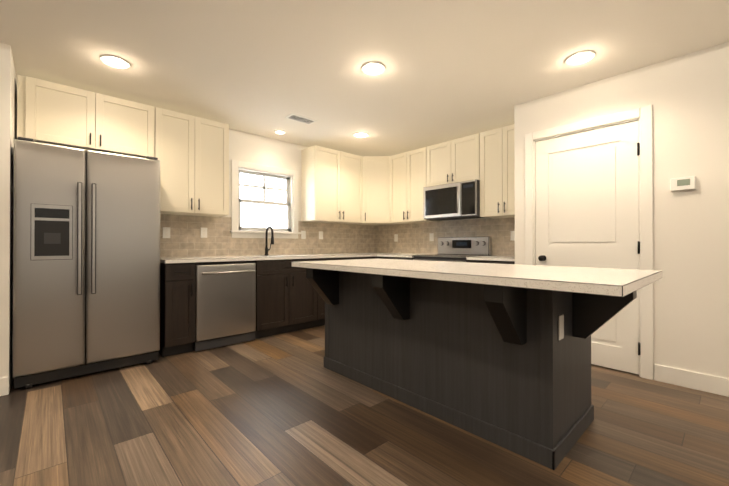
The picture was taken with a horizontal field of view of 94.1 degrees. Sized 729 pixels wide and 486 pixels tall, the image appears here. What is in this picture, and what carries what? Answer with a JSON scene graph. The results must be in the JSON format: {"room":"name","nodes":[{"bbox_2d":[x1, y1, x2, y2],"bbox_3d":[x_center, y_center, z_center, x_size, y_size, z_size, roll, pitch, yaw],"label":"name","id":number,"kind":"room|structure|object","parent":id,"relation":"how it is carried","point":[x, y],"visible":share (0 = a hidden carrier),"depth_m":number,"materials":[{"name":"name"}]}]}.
{"room":"kitchen","nodes":[
{"label":"kitchen","id":0,"kind":"room"},
{"bbox_2d":[0,43,16,391],"bbox_3d":[-3.829,-0.168,1.673,2.930,2.440,0.800,0,0,-43],"label":"wall","id":1,"kind":"structure","parent":0,"point":[8,106],"depth_m":2.37,"materials":[{"name":"white paint"}]},
{"bbox_2d":[0,377,8,395],"bbox_3d":[-3.542,0.988,1.380,2.900,0.125,0.014,0,0,-43],"label":"baseboard","id":2,"kind":"structure","parent":1,"relation":"attached to","point":[4,381],"depth_m":2.35,"materials":[{"name":"white wood"}]},
{"bbox_2d":[220,129,307,220],"bbox_3d":[-1.368,-0.156,4.417,4.410,2.440,0.120,0,0,-43],"label":"wall","id":3,"kind":"structure","parent":0,"point":[250,148],"depth_m":4.40,"materials":[{"name":"white paint"}]},
{"bbox_2d":[17,75,156,157],"bbox_3d":[-2.477,-1.069,3.080,0.930,0.495,0.335,0,0,-43],"label":"upper cabinet","id":4,"kind":"object","parent":3,"relation":"attached to","point":[48,112],"depth_m":2.92,"materials":[{"name":"beige paint"}]},
{"bbox_2d":[157,107,228,216],"bbox_3d":[-1.872,-0.812,3.639,0.709,1.004,0.335,0,0,-43],"label":"upper cabinet","id":5,"kind":"object","parent":3,"relation":"attached to","point":[190,153],"depth_m":3.51,"materials":[{"name":"beige paint"}]},
{"bbox_2d":[230,160,300,238],"bbox_3d":[-1.292,-0.533,4.447,0.970,0.945,0.180,0,0,-43],"label":"window","id":6,"kind":"structure","parent":3,"relation":"in","point":[290,231],"depth_m":4.42,"materials":[{"name":"white"}]},
{"bbox_2d":[160,214,375,257],"bbox_3d":[-1.022,0.025,4.649,3.344,0.670,0.008,0,0,-43],"label":"tile backsplash","id":7,"kind":"structure","parent":3,"relation":"attached to","point":[185,239],"depth_m":4.23,"materials":[{"name":"beige tile"}]},
{"bbox_2d":[163,227,169,237],"bbox_3d":[-2.115,-0.110,3.626,0.072,0.116,0.008,0,0,-43],"label":"electrical outlet plate","id":8,"kind":"object","parent":7,"relation":"attached to","point":[166,232],"visible":1,"depth_m":3.62,"materials":[{"name":"white plastic"}]},
{"bbox_2d":[201,227,206,237],"bbox_3d":[-1.836,-0.118,3.884,0.072,0.116,0.008,0,0,-43],"label":"electrical outlet plate","id":9,"kind":"object","parent":7,"relation":"attached to","point":[203,232],"visible":1,"depth_m":3.88,"materials":[{"name":"white plastic"}]},
{"bbox_2d":[301,231,305,238],"bbox_3d":[-0.860,-0.115,4.788,0.072,0.116,0.008,0,0,-43],"label":"electrical outlet plate","id":10,"kind":"object","parent":7,"relation":"attached to","point":[303,234],"visible":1,"depth_m":4.79,"materials":[{"name":"white plastic"}]},
{"bbox_2d":[319,231,322,238],"bbox_3d":[-0.640,-0.114,4.992,0.072,0.116,0.008,0,0,-43],"label":"electrical outlet plate","id":11,"kind":"object","parent":7,"relation":"attached to","point":[320,234],"visible":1,"depth_m":4.99,"materials":[{"name":"white plastic"}]},
{"bbox_2d":[301,145,336,222],"bbox_3d":[-0.592,-0.807,4.825,0.500,1.004,0.335,0,0,-43],"label":"upper cabinet","id":12,"kind":"object","parent":3,"relation":"attached to","point":[318,163],"depth_m":4.66,"materials":[{"name":"beige paint"}]},
{"bbox_2d":[337,150,360,223],"bbox_3d":[-0.287,-0.806,5.084,0.539,1.004,0.370,0,0,-43],"label":"upper cabinet","id":13,"kind":"object","parent":3,"relation":"attached to","point":[337,186],"depth_m":4.94,"materials":[{"name":"beige paint"}]},
{"bbox_2d":[0,325,728,485],"bbox_3d":[0.062,1.072,0.638,7.440,0.050,7.600,0,0,-43],"label":"floor","id":14,"kind":"structure","parent":0,"point":[287,409],"depth_m":1.88,"materials":[{"name":"brown wood"}]},
{"bbox_2d":[12,137,159,388],"bbox_3d":[-2.334,0.151,2.907,0.910,1.813,0.720,0,0,-43],"label":"refrigerator","id":15,"kind":"object","parent":14,"relation":"on","point":[86,263],"visible":1,"depth_m":2.63,"materials":[{"name":"grey metal"}]},
{"bbox_2d":[193,262,255,351],"bbox_3d":[-1.580,0.636,3.663,0.604,0.848,0.684,0,0,-43],"label":"dishwasher","id":16,"kind":"object","parent":14,"relation":"on","point":[225,304],"visible":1,"depth_m":3.43,"materials":[{"name":"grey metal"}]},
{"bbox_2d":[159,253,374,356],"bbox_3d":[-0.794,0.611,4.418,3.316,0.905,0.648,0,0,-43],"label":"base cabinet","id":17,"kind":"object","parent":14,"relation":"on","point":[289,298],"depth_m":3.74,"materials":[{"name":"brown wood"}]},
{"bbox_2d":[264,226,273,254],"bbox_3d":[-1.181,-0.028,4.270,0.092,0.371,0.205,0,0,-43],"label":"faucet","id":18,"kind":"object","parent":17,"relation":"on","point":[266,240],"visible":0.98,"depth_m":4.29,"materials":[{"name":"black metal"}]},
{"bbox_2d":[375,253,423,259],"bbox_3d":[0.626,0.614,4.849,0.646,0.903,0.650,0,0,-43],"label":"base cabinet","id":19,"kind":"object","parent":14,"relation":"on","point":[405,256],"depth_m":4.73,"materials":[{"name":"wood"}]},
{"bbox_2d":[413,236,491,261],"bbox_3d":[1.089,0.491,4.307,0.686,1.144,0.761,0,0,-43],"label":"range","id":20,"kind":"object","parent":14,"relation":"on","point":[455,249],"visible":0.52,"depth_m":4.37,"materials":[{"name":"grey metal"}]},
{"bbox_2d":[292,258,662,469],"bbox_3d":[0.512,0.602,2.277,1.005,0.905,2.150,0,0,-43],"label":"kitchen island","id":21,"kind":"object","parent":14,"relation":"on","point":[497,354],"visible":1,"depth_m":1.87,"materials":[{"name":"grey wood"}]},
{"bbox_2d":[466,256,514,263],"bbox_3d":[1.561,0.609,3.837,0.651,0.903,0.556,0,0,-43],"label":"base cabinet","id":22,"kind":"object","parent":14,"relation":"on","point":[476,259],"depth_m":3.64,"materials":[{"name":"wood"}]},
{"bbox_2d":[0,0,728,156],"bbox_3d":[0.062,-1.423,0.649,7.440,0.060,7.600,0,0,-43],"label":"ceiling","id":23,"kind":"structure","parent":0,"point":[455,69],"depth_m":2.48,"materials":[{"name":"white paint"}]},
{"bbox_2d":[100,55,130,68],"bbox_3d":[-1.901,-1.379,2.592,0.191,0.009,0.191,0,0,-43],"label":"recessed light","id":24,"kind":"object","parent":23,"relation":"in","point":[115,61],"visible":0.96,"depth_m":2.58,"materials":[{"name":"white plastic"}]},
{"bbox_2d":[275,130,284,133],"bbox_3d":[-1.047,-1.372,4.201,0.129,0.009,0.129,0,0,-43],"label":"recessed light","id":25,"kind":"object","parent":23,"relation":"in","point":[279,131],"visible":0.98,"depth_m":4.18,"materials":[{"name":"white"}]},
{"bbox_2d":[285,113,315,124],"bbox_3d":[-0.703,-1.374,3.770,0.320,0.009,0.150,0,0,-43],"label":"ceiling vent","id":26,"kind":"object","parent":23,"relation":"in","point":[299,118],"visible":0.98,"depth_m":3.76,"materials":[{"name":"white metal"}]},
{"bbox_2d":[353,132,367,137],"bbox_3d":[-0.045,-1.372,4.311,0.191,0.009,0.191,0,0,-43],"label":"recessed light","id":27,"kind":"object","parent":23,"relation":"in","point":[360,134],"visible":0.98,"depth_m":4.28,"materials":[{"name":"white plastic"}]},
{"bbox_2d":[361,62,384,74],"bbox_3d":[0.070,-1.379,2.686,0.191,0.009,0.191,0,0,-43],"label":"recessed light","id":28,"kind":"object","parent":23,"relation":"in","point":[372,68],"visible":1,"depth_m":2.67,"materials":[{"name":"white plastic"}]},
{"bbox_2d":[566,50,595,64],"bbox_3d":[1.613,-1.380,2.535,0.191,0.009,0.191,0,0,-43],"label":"recessed light","id":29,"kind":"object","parent":23,"relation":"in","point":[581,57],"visible":1,"depth_m":2.52,"materials":[{"name":"white plastic"}]},
{"bbox_2d":[442,218,486,220],"bbox_3d":[1.141,-0.154,4.864,0.120,2.440,2.633,0,0,-43],"label":"wall","id":30,"kind":"structure","parent":0,"point":[464,219],"depth_m":4.56,"materials":[{"name":"white paint"}]},
{"bbox_2d":[361,156,388,224],"bbox_3d":[0.186,-0.805,5.316,0.668,1.004,0.672,0,0,-43],"label":"upper cabinet","id":31,"kind":"object","parent":30,"relation":"attached to","point":[374,169],"depth_m":5.12,"materials":[{"name":"beige paint"}]},
{"bbox_2d":[389,146,439,223],"bbox_3d":[0.721,-0.806,4.957,0.370,1.004,0.789,0,0,-43],"label":"upper cabinet","id":32,"kind":"object","parent":30,"relation":"attached to","point":[408,171],"depth_m":4.84,"materials":[{"name":"beige paint"}]},
{"bbox_2d":[376,217,514,255],"bbox_3d":[1.100,0.026,4.813,0.008,0.670,2.610,0,0,-43],"label":"tile backsplash","id":33,"kind":"structure","parent":30,"relation":"attached to","point":[413,238],"depth_m":4.87,"materials":[{"name":"beige tile"}]},
{"bbox_2d":[394,234,397,241],"bbox_3d":[0.506,-0.082,5.443,0.008,0.116,0.072,0,0,-43],"label":"electrical outlet plate","id":34,"kind":"object","parent":33,"relation":"attached to","point":[395,237],"visible":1,"depth_m":5.44,"materials":[{"name":"white plastic"}]},
{"bbox_2d":[429,233,433,240],"bbox_3d":[0.975,-0.084,4.937,0.008,0.116,0.072,0,0,-43],"label":"electrical outlet plate","id":35,"kind":"object","parent":33,"relation":"attached to","point":[431,236],"visible":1,"depth_m":4.93,"materials":[{"name":"white plastic"}]},
{"bbox_2d":[510,231,514,240],"bbox_3d":[1.784,-0.088,4.064,0.008,0.116,0.072,0,0,-43],"label":"electrical outlet plate","id":36,"kind":"object","parent":33,"relation":"attached to","point":[512,235],"visible":0.62,"depth_m":4.07,"materials":[{"name":"white plastic"}]},
{"bbox_2d":[429,133,480,186],"bbox_3d":[1.225,-1.031,4.440,0.335,0.560,0.775,0,0,-43],"label":"upper cabinet","id":37,"kind":"object","parent":30,"relation":"attached to","point":[456,160],"depth_m":4.28,"materials":[{"name":"beige paint"}]},
{"bbox_2d":[424,180,483,220],"bbox_3d":[1.185,-0.535,4.401,0.442,0.427,0.769,0,0,-43],"label":"over-the-range microwave","id":38,"kind":"object","parent":37,"relation":"attached to","point":[456,201],"visible":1,"depth_m":4.24,"materials":[{"name":"grey metal"}]},
{"bbox_2d":[480,124,514,218],"bbox_3d":[1.657,-0.811,3.973,0.335,1.004,0.616,0,0,-43],"label":"upper cabinet","id":39,"kind":"object","parent":30,"relation":"attached to","point":[497,182],"depth_m":3.88,"materials":[{"name":"beige paint"}]},
{"bbox_2d":[514,42,728,379],"bbox_3d":[3.407,-0.167,1.933,0.780,2.440,4.747,0,0,-43],"label":"wall","id":40,"kind":"structure","parent":0,"point":[686,96],"depth_m":2.51,"materials":[{"name":"white paint"}]},
{"bbox_2d":[525,105,653,379],"bbox_3d":[1.925,-0.005,2.995,0.178,2.125,0.960,0,0,-43],"label":"door","id":41,"kind":"structure","parent":40,"relation":"attached to","point":[589,196],"depth_m":2.88,"materials":[{"name":"white wood"}]},
{"bbox_2d":[670,176,695,190],"bbox_3d":[2.338,-0.435,2.493,0.028,0.096,0.136,0,0,-43],"label":"thermostat","id":42,"kind":"object","parent":40,"relation":"attached to","point":[683,183],"visible":0.96,"depth_m":2.48,"materials":[{"name":"white plastic"}]},
{"bbox_2d":[654,364,728,396],"bbox_3d":[3.470,0.987,1.276,0.014,0.125,3.645,0,0,-43],"label":"baseboard","id":43,"kind":"structure","parent":40,"relation":"attached to","point":[713,384],"depth_m":2.45,"materials":[{"name":"white wood"}]},
{"label":"outside","id":44,"kind":"structure","parent":0,"visible":0},
{"bbox_2d":[240,173,286,227],"bbox_3d":[-1.891,-0.538,5.093,3.180,3.180,0.020,0,0,-43],"label":"panel","id":45,"kind":"object","parent":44,"point":[261,213],"depth_m":5.34,"materials":[{"name":"white"}]}
]}

